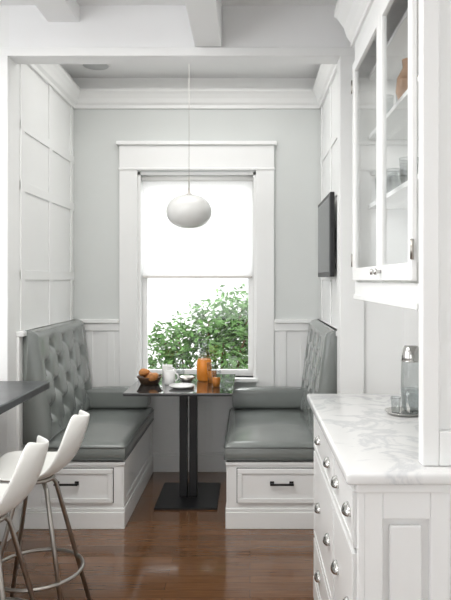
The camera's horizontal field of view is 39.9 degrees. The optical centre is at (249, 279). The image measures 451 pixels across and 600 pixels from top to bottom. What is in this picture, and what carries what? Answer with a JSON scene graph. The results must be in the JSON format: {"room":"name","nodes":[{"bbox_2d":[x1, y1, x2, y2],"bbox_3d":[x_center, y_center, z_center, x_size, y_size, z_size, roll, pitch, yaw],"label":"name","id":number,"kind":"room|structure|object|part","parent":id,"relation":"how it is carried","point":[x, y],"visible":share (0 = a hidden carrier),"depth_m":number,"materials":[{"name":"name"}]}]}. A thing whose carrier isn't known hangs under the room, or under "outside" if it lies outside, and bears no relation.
{"room":"kitchen breakfast nook","nodes":[
{"label":"kitchen breakfast nook","id":0,"kind":"room"},
{"bbox_2d":[16,64,72,531],"bbox_3d":[-1.410,-0.040,4.185,0.100,3.020,1.170,0,0,0],"label":"wall","id":1,"kind":"structure","parent":0,"point":[36,88],"depth_m":4.03,"materials":[{"name":"white paint"}]},
{"bbox_2d":[20,64,73,330],"bbox_3d":[-1.355,-0.508,4.215,0.009,1.615,1.110,0,0,0],"label":"batten","id":2,"kind":"object","parent":1,"relation":"attached to","point":[50,275],"depth_m":4.18,"materials":[{"name":"white wood"}]},
{"bbox_2d":[32,0,221,46],"bbox_3d":[-0.735,-1.430,1.353,3.527,0.240,4.417,0,0,-38],"label":"ceiling beams","id":3,"kind":"structure","parent":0,"point":[204,16],"depth_m":3.27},
{"bbox_2d":[0,472,314,599],"bbox_3d":[-1.215,1.520,0.460,4.370,0.100,8.920,0,0,0],"label":"floor","id":4,"kind":"structure","parent":0,"point":[158,554],"depth_m":3.26,"materials":[{"name":"brown wood"}]},
{"bbox_2d":[0,435,48,599],"bbox_3d":[-0.924,1.012,2.180,0.431,0.908,0.404,0,0,0],"label":"bar stool","id":5,"kind":"object","parent":4,"relation":"on","point":[28,469],"visible":1,"depth_m":2.12,"materials":[{"name":"white plastic"}]},
{"bbox_3d":[-0.824,1.146,2.074,0.228,0.641,0.018,0,0,45],"label":"leg","id":6,"kind":"part","parent":5,"relation":"part of","materials":[{"name":"metal"}]},
{"bbox_3d":[-0.824,1.146,2.286,0.228,0.641,0.018,0,0,-45],"label":"leg","id":7,"kind":"part","parent":5,"relation":"part of","materials":[{"name":"metal"}]},
{"bbox_2d":[0,381,49,414],"bbox_3d":[-1.690,1.008,2.025,1.220,0.925,2.650,0,0,0],"label":"kitchen island","id":8,"kind":"object","parent":4,"relation":"on","point":[12,393],"visible":1,"depth_m":3.06,"materials":[{"name":"dark grey stone"},{"name":"white paint"}]},
{"bbox_2d":[0,410,91,599],"bbox_3d":[-0.894,1.012,2.620,0.431,0.908,0.404,0,0,0],"label":"bar stool","id":9,"kind":"object","parent":4,"relation":"on","point":[75,431],"visible":0.78,"depth_m":2.58,"materials":[{"name":"white plastic"}]},
{"bbox_3d":[-1.006,1.146,2.514,0.228,0.641,0.018,0,0,-45],"label":"leg","id":10,"kind":"part","parent":9,"relation":"part of","materials":[{"name":"metal"}]},
{"bbox_3d":[-1.006,1.146,2.726,0.018,0.641,0.228,0,0,-45],"label":"leg","id":11,"kind":"part","parent":9,"relation":"part of","materials":[{"name":"metal"}]},
{"bbox_3d":[-0.794,1.146,2.514,0.228,0.641,0.018,0,0,45],"label":"leg","id":12,"kind":"part","parent":9,"relation":"part of","materials":[{"name":"metal"}]},
{"bbox_3d":[-0.794,1.146,2.726,0.018,0.641,0.228,0,0,45],"label":"leg","id":13,"kind":"part","parent":9,"relation":"part of","materials":[{"name":"metal"}]},
{"bbox_2d":[20,319,153,528],"bbox_3d":[-1.045,0.885,4.183,0.630,1.170,1.114,0,0,0],"label":"bench","id":14,"kind":"object","parent":4,"relation":"on","point":[101,487],"visible":0.87,"depth_m":3.73,"materials":[{"name":"grey leather"}]},
{"bbox_2d":[23,319,91,444],"bbox_3d":[-1.258,0.635,4.185,0.160,0.670,1.070,0,0,0],"label":"cushion","id":15,"kind":"object","parent":14,"relation":"on","point":[57,354],"depth_m":3.90,"materials":[{"name":"grey leather"}]},
{"bbox_3d":[-1.080,1.200,3.644,0.140,0.024,0.036,0,0,0],"label":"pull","id":16,"kind":"part","parent":14,"relation":"part of","materials":[{"name":"black metal"}]},
{"bbox_3d":[-1.020,1.215,3.655,0.420,0.200,0.010,0,0,0],"label":"drawer frame","id":17,"kind":"part","parent":14,"relation":"part of","materials":[{"name":"white paint"}]},
{"bbox_3d":[-1.020,1.215,3.664,0.420,0.200,0.008,0,0,0],"label":"drawer","id":18,"kind":"part","parent":14,"relation":"part of","materials":[{"name":"white paint"}]},
{"bbox_2d":[25,407,153,460],"bbox_3d":[-1.032,1.010,4.192,0.595,0.129,1.085,0,0,0],"label":"seat cushion","id":19,"kind":"object","parent":14,"relation":"on","point":[112,433],"depth_m":3.89,"materials":[{"name":"grey leather"}]},
{"bbox_3d":[-0.750,1.222,4.205,0.010,0.255,1.070,0,0,0],"label":"frame","id":20,"kind":"part","parent":14,"relation":"part of","materials":[{"name":"white paint"}]},
{"bbox_2d":[123,374,234,509],"bbox_3d":[-0.455,1.091,4.300,0.690,0.757,0.800,0,0,0],"label":"pedestal table","id":21,"kind":"object","parent":4,"relation":"on","point":[183,495],"visible":0.86,"depth_m":4.16,"materials":[{"name":"black metal"}]},
{"bbox_2d":[137,368,161,384],"bbox_3d":[-0.690,0.658,4.260,0.176,0.110,0.176,0,0,0],"label":"bread basket","id":22,"kind":"object","parent":21,"relation":"on","point":[145,377],"visible":1,"depth_m":4.21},
{"bbox_2d":[162,364,175,378],"bbox_3d":[-0.593,0.665,4.495,0.093,0.095,0.076,0,0,34],"label":"coffee mug","id":23,"kind":"object","parent":21,"relation":"on","point":[167,366],"visible":0.46,"depth_m":4.48,"materials":[{"name":"white ceramic"}]},
{"bbox_2d":[164,370,178,384],"bbox_3d":[-0.543,0.665,4.245,0.093,0.095,0.076,0,0,-34],"label":"coffee mug","id":24,"kind":"object","parent":21,"relation":"on","point":[169,375],"visible":0.94,"depth_m":4.21,"materials":[{"name":"white ceramic"}]},
{"bbox_2d":[169,383,194,388],"bbox_3d":[-0.450,0.704,4.100,0.170,0.019,0.170,0,0,0],"label":"dinner plate","id":25,"kind":"object","parent":21,"relation":"on","point":[175,385],"visible":1,"depth_m":4.12,"materials":[{"name":"white ceramic"}]},
{"bbox_3d":[-0.448,1.093,4.195,0.052,0.726,0.070,0,0,0],"label":"post","id":26,"kind":"part","parent":21,"relation":"part of","materials":[{"name":"black metal"}]},
{"bbox_2d":[179,375,194,382],"bbox_3d":[-0.440,0.693,4.320,0.110,0.040,0.110,0,0,0],"label":"bowl","id":27,"kind":"object","parent":21,"relation":"on","point":[186,378],"visible":1,"depth_m":4.29,"materials":[{"name":"ceramic"}]},
{"bbox_3d":[-0.412,1.463,4.210,0.405,0.014,0.500,0,0,0],"label":"plate","id":28,"kind":"part","parent":21,"relation":"part of","materials":[{"name":"black metal"}]},
{"bbox_3d":[-0.382,1.093,4.195,0.052,0.726,0.070,0,0,0],"label":"post","id":29,"kind":"part","parent":21,"relation":"part of","materials":[{"name":"black metal"}]},
{"bbox_2d":[197,339,211,381],"bbox_3d":[-0.325,0.567,4.400,0.108,0.292,0.108,0,0,0],"label":"juice carafe","id":30,"kind":"object","parent":21,"relation":"on","point":[204,365],"visible":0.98,"depth_m":4.35,"materials":[{"name":"orange glass"}]},
{"bbox_2d":[211,373,220,386],"bbox_3d":[-0.225,0.657,4.120,0.067,0.110,0.067,0,0,0],"label":"juice glass","id":31,"kind":"object","parent":21,"relation":"on","point":[215,380],"visible":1,"depth_m":4.10,"materials":[{"name":"orange glass"}]},
{"bbox_2d":[224,319,336,528],"bbox_3d":[0.198,0.885,4.183,0.705,1.170,1.114,0,0,0],"label":"bench","id":32,"kind":"object","parent":4,"relation":"on","point":[269,443],"visible":0.86,"depth_m":3.67,"materials":[{"name":"grey leather"}]},
{"bbox_3d":[-0.135,1.222,4.205,0.010,0.255,1.070,0,0,0],"label":"frame","id":33,"kind":"part","parent":32,"relation":"part of","materials":[{"name":"white paint"}]},
{"bbox_2d":[225,408,314,460],"bbox_3d":[0.185,1.010,4.192,0.670,0.129,1.085,0,0,0],"label":"seat cushion","id":34,"kind":"object","parent":32,"relation":"on","point":[252,434],"depth_m":3.81,"materials":[{"name":"grey leather"}]},
{"bbox_3d":[0.188,1.215,3.655,0.525,0.200,0.010,0,0,0],"label":"drawer frame","id":35,"kind":"part","parent":32,"relation":"part of","materials":[{"name":"white paint"}]},
{"bbox_3d":[0.188,1.215,3.664,0.525,0.200,0.008,0,0,0],"label":"drawer","id":36,"kind":"part","parent":32,"relation":"part of","materials":[{"name":"white paint"}]},
{"bbox_3d":[0.188,1.200,3.644,0.140,0.024,0.036,0,0,0],"label":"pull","id":37,"kind":"part","parent":32,"relation":"part of","materials":[{"name":"black metal"}]},
{"bbox_2d":[300,319,336,440],"bbox_3d":[0.448,0.635,4.185,0.160,0.670,1.070,0,0,0],"label":"cushion","id":38,"kind":"object","parent":32,"relation":"on","point":[319,376],"depth_m":3.89,"materials":[{"name":"grey leather"}]},
{"bbox_2d":[313,416,450,599],"bbox_3d":[0.572,1.018,2.301,0.593,0.904,1.157,0,0,0],"label":"base cabinet","id":39,"kind":"object","parent":4,"relation":"on","point":[372,542],"visible":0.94,"depth_m":1.75,"materials":[{"name":"white paint"}]},
{"bbox_3d":[0.286,1.267,2.657,0.022,0.029,0.072,0,0,0],"label":"cup pull","id":40,"kind":"part","parent":39,"relation":"part of","materials":[{"name":"silver metal"}]},
{"bbox_3d":[0.286,0.974,2.657,0.022,0.029,0.072,0,0,0],"label":"cup pull","id":41,"kind":"part","parent":39,"relation":"part of","materials":[{"name":"silver metal"}]},
{"bbox_3d":[0.286,0.684,2.657,0.022,0.029,0.072,0,0,0],"label":"cup pull","id":42,"kind":"part","parent":39,"relation":"part of","materials":[{"name":"silver metal"}]},
{"bbox_3d":[0.286,0.974,2.338,0.022,0.029,0.072,0,0,0],"label":"cup pull","id":43,"kind":"part","parent":39,"relation":"part of","materials":[{"name":"silver metal"}]},
{"bbox_3d":[0.286,0.684,2.338,0.022,0.029,0.072,0,0,0],"label":"cup pull","id":44,"kind":"part","parent":39,"relation":"part of","materials":[{"name":"silver metal"}]},
{"bbox_3d":[0.286,0.974,2.112,0.022,0.029,0.072,0,0,0],"label":"cup pull","id":45,"kind":"part","parent":39,"relation":"part of","materials":[{"name":"silver metal"}]},
{"bbox_3d":[0.286,0.684,2.112,0.022,0.029,0.072,0,0,0],"label":"cup pull","id":46,"kind":"part","parent":39,"relation":"part of","materials":[{"name":"silver metal"}]},
{"bbox_3d":[0.286,0.684,1.863,0.022,0.029,0.072,0,0,0],"label":"cup pull","id":47,"kind":"part","parent":39,"relation":"part of","materials":[{"name":"silver metal"}]},
{"bbox_3d":[0.312,1.018,2.308,0.014,0.904,1.145,0,0,0],"label":"frame","id":48,"kind":"part","parent":39,"relation":"part of","materials":[{"name":"white paint"}]},
{"bbox_2d":[307,394,450,484],"bbox_3d":[0.568,0.547,2.300,0.605,0.035,1.200,0,0,0],"label":"countertop","id":49,"kind":"structure","parent":39,"relation":"on","point":[369,445],"depth_m":2.07,"materials":[{"name":"white stone"}]},
{"bbox_2d":[384,406,418,416],"bbox_3d":[0.615,0.524,2.460,0.160,0.012,0.160,0,0,0],"label":"serving tray","id":50,"kind":"object","parent":49,"relation":"on","point":[398,408],"visible":0.78,"depth_m":2.48,"materials":[{"name":"silver metal"}]},
{"bbox_2d":[401,345,418,412],"bbox_3d":[0.645,0.394,2.480,0.082,0.261,0.082,0,0,19],"label":"glass shaker","id":51,"kind":"object","parent":50,"relation":"on","point":[410,353],"visible":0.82,"depth_m":2.45,"materials":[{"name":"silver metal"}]},
{"bbox_3d":[0.581,0.581,1.739,0.572,0.029,0.028,0,0,0],"label":"moulding","id":52,"kind":"part","parent":39,"relation":"part of","materials":[{"name":"white paint"}]},
{"bbox_3d":[0.593,0.968,1.746,0.548,0.804,0.022,0,0,0],"label":"frame","id":53,"kind":"part","parent":39,"relation":"part of","materials":[{"name":"white paint"}]},
{"bbox_2d":[0,0,337,77],"bbox_3d":[-1.215,-1.600,0.460,4.370,0.100,8.920,0,0,0],"label":"ceiling","id":54,"kind":"structure","parent":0,"point":[75,70],"depth_m":4.54,"materials":[{"name":"paint"}]},
{"bbox_2d":[80,64,110,70],"bbox_3d":[-1.110,-1.544,4.460,0.216,0.011,0.216,0,0,0],"label":"ceiling speaker","id":55,"kind":"object","parent":54,"relation":"in","point":[98,67],"depth_m":4.47},
{"bbox_2d":[166,176,211,228],"bbox_3d":[-0.413,-0.949,4.200,0.310,1.203,0.310,0,0,0],"label":"pendant lamp","id":56,"kind":"object","parent":54,"relation":"hanging from","point":[187,211],"visible":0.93,"depth_m":4.09,"materials":[{"name":"white glass"}]},
{"bbox_3d":[-0.413,-0.462,4.200,0.310,0.230,0.310,0,0,0],"label":"lamp shade","id":57,"kind":"part","parent":56,"relation":"part of","materials":[{"name":"white glass"}]},
{"bbox_2d":[73,109,320,387],"bbox_3d":[-0.405,-0.040,4.845,2.110,3.020,0.150,0,0,0],"label":"wall","id":58,"kind":"structure","parent":0,"point":[297,132],"depth_m":4.77,"materials":[{"name":"grey paint"}]},
{"bbox_2d":[27,64,336,108],"bbox_3d":[-0.405,-1.433,4.195,1.910,0.235,1.150,0,0,0],"label":"crown molding","id":59,"kind":"structure","parent":58,"relation":"attached to","point":[79,93],"depth_m":4.73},
{"bbox_2d":[152,452,225,471],"bbox_3d":[-0.405,1.395,4.756,1.910,0.150,0.028,0,0,0],"label":"baseboard","id":60,"kind":"structure","parent":58,"relation":"attached to","point":[162,461],"depth_m":4.74,"materials":[{"name":"white paint"}]},
{"bbox_2d":[119,145,273,385],"bbox_3d":[-0.407,-0.080,4.754,1.185,1.900,0.032,0,0,0],"label":"window frame","id":61,"kind":"structure","parent":58,"relation":"attached to","point":[129,155],"depth_m":4.74,"materials":[{"name":"white paint"}]},
{"bbox_2d":[116,141,276,376],"bbox_3d":[-0.407,-0.155,4.817,1.225,1.810,0.205,0,0,0],"label":"window","id":62,"kind":"structure","parent":58,"relation":"in","point":[118,143],"depth_m":4.77,"materials":[{"name":"white paint"}]},
{"bbox_3d":[-0.408,0.345,4.857,0.868,0.810,0.035,0,0,0],"label":"lower sash","id":63,"kind":"part","parent":62,"relation":"part of","materials":[{"name":"white wood"}]},
{"bbox_2d":[142,176,252,277],"bbox_3d":[-0.408,-0.410,4.815,0.862,0.790,0.038,0,0,0],"label":"roller shade","id":64,"kind":"object","parent":62,"relation":"attached to","point":[222,247],"visible":0.99,"depth_m":4.81,"materials":[{"name":"fabric"}]},
{"bbox_3d":[-0.408,-0.420,4.894,0.868,0.780,0.035,0,0,0],"label":"upper sash","id":65,"kind":"part","parent":62,"relation":"part of","materials":[{"name":"white wood"}]},
{"bbox_2d":[135,376,258,381],"bbox_3d":[-0.407,0.765,4.830,0.945,0.030,0.220,0,0,0],"label":"sill","id":66,"kind":"structure","parent":58,"relation":"attached to","point":[237,379],"depth_m":4.72,"materials":[{"name":"white paint"}]},
{"bbox_2d":[0,5,403,539],"bbox_3d":[-1.265,-0.040,3.560,4.270,3.020,0.120,0,0,0],"label":"wall","id":67,"kind":"structure","parent":0,"point":[98,25],"depth_m":3.50,"materials":[{"name":"paint"}]},
{"bbox_2d":[16,319,336,508],"bbox_3d":[-0.405,0.815,4.185,1.910,1.030,1.170,0,0,0],"label":"wainscoting","id":68,"kind":"structure","parent":67,"relation":"attached to","point":[102,335],"depth_m":4.76,"materials":[{"name":"white wood"}]},
{"bbox_2d":[0,47,354,56],"bbox_3d":[-1.265,-1.285,3.492,4.270,0.050,0.015,0,0,0],"label":"trim header","id":69,"kind":"object","parent":67,"relation":"attached to","point":[4,51],"depth_m":3.49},
{"bbox_2d":[0,56,363,541],"bbox_3d":[-0.415,0.105,3.540,2.110,2.730,0.120,0,0,0],"label":"trim opening","id":70,"kind":"structure","parent":67,"relation":"attached to","point":[350,311],"depth_m":3.48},
{"bbox_2d":[207,363,216,383],"bbox_3d":[-0.262,0.642,4.280,0.075,0.140,0.075,0,0,0],"label":"juice glass","id":71,"kind":"object","parent":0,"point":[214,373],"depth_m":4.26,"materials":[{"name":"orange glass"}]},
{"bbox_2d":[195,278,247,334],"bbox_3d":[-0.375,0.295,8.470,0.750,1.150,0.059,0,0,0],"label":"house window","id":72,"kind":"structure","parent":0,"point":[196,279],"depth_m":8.44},
{"bbox_2d":[323,73,336,327],"bbox_3d":[0.600,-0.040,4.185,0.100,3.020,1.170,0,0,0],"label":"wall","id":73,"kind":"structure","parent":0,"point":[334,84],"depth_m":4.13,"materials":[{"name":"white paint"}]},
{"bbox_2d":[318,192,334,276],"bbox_3d":[0.509,-0.275,4.050,0.061,0.510,0.660,0,0,0],"label":"television","id":74,"kind":"object","parent":73,"relation":"attached to","point":[326,208],"visible":1,"depth_m":3.88,"materials":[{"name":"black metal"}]},
{"bbox_2d":[320,85,336,323],"bbox_3d":[0.545,-0.508,4.215,0.009,1.615,1.110,0,0,0],"label":"batten","id":75,"kind":"object","parent":73,"relation":"attached to","point":[328,149],"depth_m":4.22,"materials":[{"name":"white wood"}]},
{"bbox_2d":[404,308,418,393],"bbox_3d":[0.920,-0.040,-0.200,0.100,3.020,7.600,0,0,0],"label":"wall","id":76,"kind":"structure","parent":0,"point":[411,317],"depth_m":3.34,"materials":[{"name":"white paint"}]},
{"bbox_2d":[334,0,450,465],"bbox_3d":[0.634,-0.509,2.355,0.468,2.077,1.190,0,0,0],"label":"upper cabinet","id":77,"kind":"object","parent":76,"relation":"attached to","point":[409,222],"visible":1,"depth_m":1.98,"materials":[{"name":"white paint"}]},
{"bbox_3d":[0.445,-1.192,2.355,0.090,0.175,1.190,0,0,0],"label":"crown","id":78,"kind":"part","parent":77,"relation":"part of","materials":[{"name":"white paint"}]},
{"bbox_3d":[0.481,-0.495,2.566,0.018,0.994,0.585,0,0,0],"label":"door frame","id":79,"kind":"part","parent":77,"relation":"part of","materials":[{"name":"white paint"}]},
{"bbox_3d":[0.459,-0.030,2.235,0.027,0.024,0.024,0,0,0],"label":"knob","id":80,"kind":"part","parent":77,"relation":"part of","materials":[{"name":"silver metal"}]},
{"bbox_3d":[0.498,-0.520,2.356,0.028,1.219,1.101,0,0,0],"label":"frame","id":81,"kind":"part","parent":77,"relation":"part of","materials":[{"name":"white paint"}]},
{"bbox_3d":[0.481,-0.495,2.040,0.018,0.994,0.456,0,0,0],"label":"door frame","id":82,"kind":"part","parent":77,"relation":"part of","materials":[{"name":"white paint"}]},
{"bbox_2d":[396,58,417,99],"bbox_3d":[0.600,-0.753,2.360,0.090,0.170,0.090,0,0,0],"label":"vase","id":83,"kind":"object","parent":77,"relation":"in","point":[402,79],"visible":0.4,"depth_m":2.34,"materials":[{"name":"brown ceramic"}]},
{"bbox_2d":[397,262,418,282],"bbox_3d":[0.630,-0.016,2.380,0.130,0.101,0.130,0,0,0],"label":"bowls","id":84,"kind":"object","parent":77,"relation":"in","point":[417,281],"visible":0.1,"depth_m":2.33,"materials":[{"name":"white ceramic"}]},
{"bbox_3d":[0.679,-0.509,1.782,0.378,2.077,0.045,0,0,0],"label":"panel frame","id":85,"kind":"part","parent":77,"relation":"part of","materials":[{"name":"white paint"}]},
{"bbox_3d":[0.689,-0.509,1.784,0.358,2.077,0.012,0,0,0],"label":"panel","id":86,"kind":"part","parent":77,"relation":"part of","materials":[{"name":"white paint"}]},
{"label":"outside","id":87,"kind":"structure","parent":0,"visible":0},
{"bbox_3d":[0.000,1.795,7.485,12.000,0.050,5.030,0,0,0],"label":"ground","id":88,"kind":"structure","parent":87,"visible":0},
{"bbox_2d":[148,283,247,368],"bbox_3d":[-0.299,0.899,5.658,1.403,1.754,0.745,0,0,0],"label":"bush","id":89,"kind":"object","parent":88,"relation":"on","point":[237,357],"visible":0.54,"depth_m":5.58,"materials":[{"name":"green plant"}]},
{"bbox_2d":[148,278,247,368],"bbox_3d":[0.000,-0.723,8.600,10.000,4.985,0.200,0,0,0],"label":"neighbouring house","id":90,"kind":"structure","parent":88,"relation":"on","point":[166,296],"depth_m":8.50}
]}

